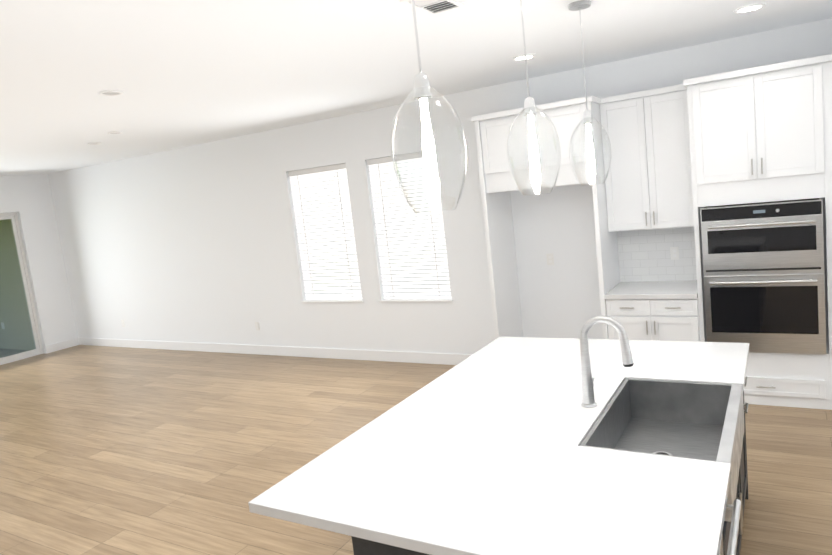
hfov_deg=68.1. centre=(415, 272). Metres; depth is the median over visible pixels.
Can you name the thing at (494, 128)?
upper cabinet
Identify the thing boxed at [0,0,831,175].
ceiling
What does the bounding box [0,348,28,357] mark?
lanai
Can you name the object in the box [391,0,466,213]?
pendant light
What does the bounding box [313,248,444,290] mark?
ground
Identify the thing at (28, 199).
wall
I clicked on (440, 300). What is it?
sill
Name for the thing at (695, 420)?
sink
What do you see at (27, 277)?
door frame
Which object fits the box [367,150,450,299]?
window blind
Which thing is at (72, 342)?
baseboard
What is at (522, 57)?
recessed light
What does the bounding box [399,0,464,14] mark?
ceiling vent
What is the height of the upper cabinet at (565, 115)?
0.715 m
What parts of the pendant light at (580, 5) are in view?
pendant light shade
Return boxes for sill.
[301,300,363,302]
[379,299,452,301]
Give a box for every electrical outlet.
[255,322,259,329]
[546,253,553,264]
[670,247,678,259]
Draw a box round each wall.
[0,174,77,353]
[0,219,34,349]
[48,18,831,354]
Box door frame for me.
[0,212,43,364]
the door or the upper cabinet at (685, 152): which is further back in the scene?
the door
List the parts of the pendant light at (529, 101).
pendant light shade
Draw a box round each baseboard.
[45,338,78,353]
[78,337,471,364]
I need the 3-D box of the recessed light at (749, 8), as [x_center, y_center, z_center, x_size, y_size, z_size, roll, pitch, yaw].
[2.240,-1.770,4.138,0.194,0.012,0.194,-2,8,31]
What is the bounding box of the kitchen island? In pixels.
[351,377,748,554]
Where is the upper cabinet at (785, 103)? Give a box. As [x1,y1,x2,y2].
[743,55,826,203]
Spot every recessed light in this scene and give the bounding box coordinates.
[87,142,101,144]
[98,90,123,95]
[108,131,122,133]
[512,54,536,60]
[733,3,765,13]
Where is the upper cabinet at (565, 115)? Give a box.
[523,96,602,188]
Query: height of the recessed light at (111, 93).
0.012 m
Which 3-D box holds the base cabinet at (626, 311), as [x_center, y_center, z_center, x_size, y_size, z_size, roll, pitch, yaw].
[2.036,0.609,5.589,0.427,0.874,0.619,-2,8,31]
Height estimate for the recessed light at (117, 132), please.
0.012 m
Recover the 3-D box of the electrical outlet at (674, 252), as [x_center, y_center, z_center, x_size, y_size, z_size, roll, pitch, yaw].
[2.351,-0.171,5.601,0.070,0.116,0.007,-2,8,31]
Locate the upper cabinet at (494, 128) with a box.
[475,108,526,193]
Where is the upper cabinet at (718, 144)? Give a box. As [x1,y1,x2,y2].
[687,69,746,209]
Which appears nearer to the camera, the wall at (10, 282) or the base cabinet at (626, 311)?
the base cabinet at (626, 311)
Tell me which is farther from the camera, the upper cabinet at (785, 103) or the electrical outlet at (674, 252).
the electrical outlet at (674, 252)
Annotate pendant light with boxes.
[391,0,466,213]
[507,0,560,194]
[568,0,611,185]
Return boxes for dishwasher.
[719,499,740,554]
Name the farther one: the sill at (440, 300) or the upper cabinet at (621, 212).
the sill at (440, 300)
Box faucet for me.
[580,316,633,407]
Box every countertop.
[248,337,749,554]
[603,278,703,297]
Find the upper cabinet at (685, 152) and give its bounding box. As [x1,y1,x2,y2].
[635,82,700,229]
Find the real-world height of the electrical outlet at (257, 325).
0.116 m
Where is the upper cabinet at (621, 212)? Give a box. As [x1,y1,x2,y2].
[595,93,642,233]
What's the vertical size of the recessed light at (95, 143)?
0.012 m
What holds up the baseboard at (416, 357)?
attached to the wall at (198, 242)
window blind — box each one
[288,163,361,299]
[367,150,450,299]
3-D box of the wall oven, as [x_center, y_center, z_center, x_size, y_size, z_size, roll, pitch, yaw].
[2.782,0.014,4.949,0.808,1.152,0.676,-2,8,31]
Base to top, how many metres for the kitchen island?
0.875 m
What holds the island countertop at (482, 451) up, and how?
on the kitchen island
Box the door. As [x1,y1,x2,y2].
[0,215,39,362]
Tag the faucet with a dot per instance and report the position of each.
(588, 398)
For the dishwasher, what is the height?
0.865 m
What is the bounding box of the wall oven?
[700,198,825,353]
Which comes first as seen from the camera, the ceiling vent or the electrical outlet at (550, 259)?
the ceiling vent
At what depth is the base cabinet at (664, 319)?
5.12 m
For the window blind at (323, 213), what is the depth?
7.66 m
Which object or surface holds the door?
in the wall at (28, 199)
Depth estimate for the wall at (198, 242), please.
7.66 m
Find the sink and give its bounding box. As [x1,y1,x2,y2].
[580,378,743,521]
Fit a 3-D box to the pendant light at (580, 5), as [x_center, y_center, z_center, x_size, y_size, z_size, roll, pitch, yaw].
[1.008,-1.044,3.651,0.245,1.049,0.245,-2,8,31]
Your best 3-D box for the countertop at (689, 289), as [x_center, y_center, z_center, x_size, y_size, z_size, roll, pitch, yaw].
[2.115,0.155,5.442,0.738,0.041,0.639,-2,8,31]
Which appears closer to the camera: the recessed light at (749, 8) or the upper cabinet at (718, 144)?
the recessed light at (749, 8)
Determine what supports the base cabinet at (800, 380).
on the floor
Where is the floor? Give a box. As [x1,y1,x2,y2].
[0,345,831,554]
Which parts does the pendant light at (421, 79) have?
pendant light shade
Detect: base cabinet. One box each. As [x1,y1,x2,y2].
[603,298,642,339]
[639,282,706,341]
[744,330,830,409]
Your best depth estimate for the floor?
5.14 m
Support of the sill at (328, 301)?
attached to the wall at (198, 242)
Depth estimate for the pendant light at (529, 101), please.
2.82 m

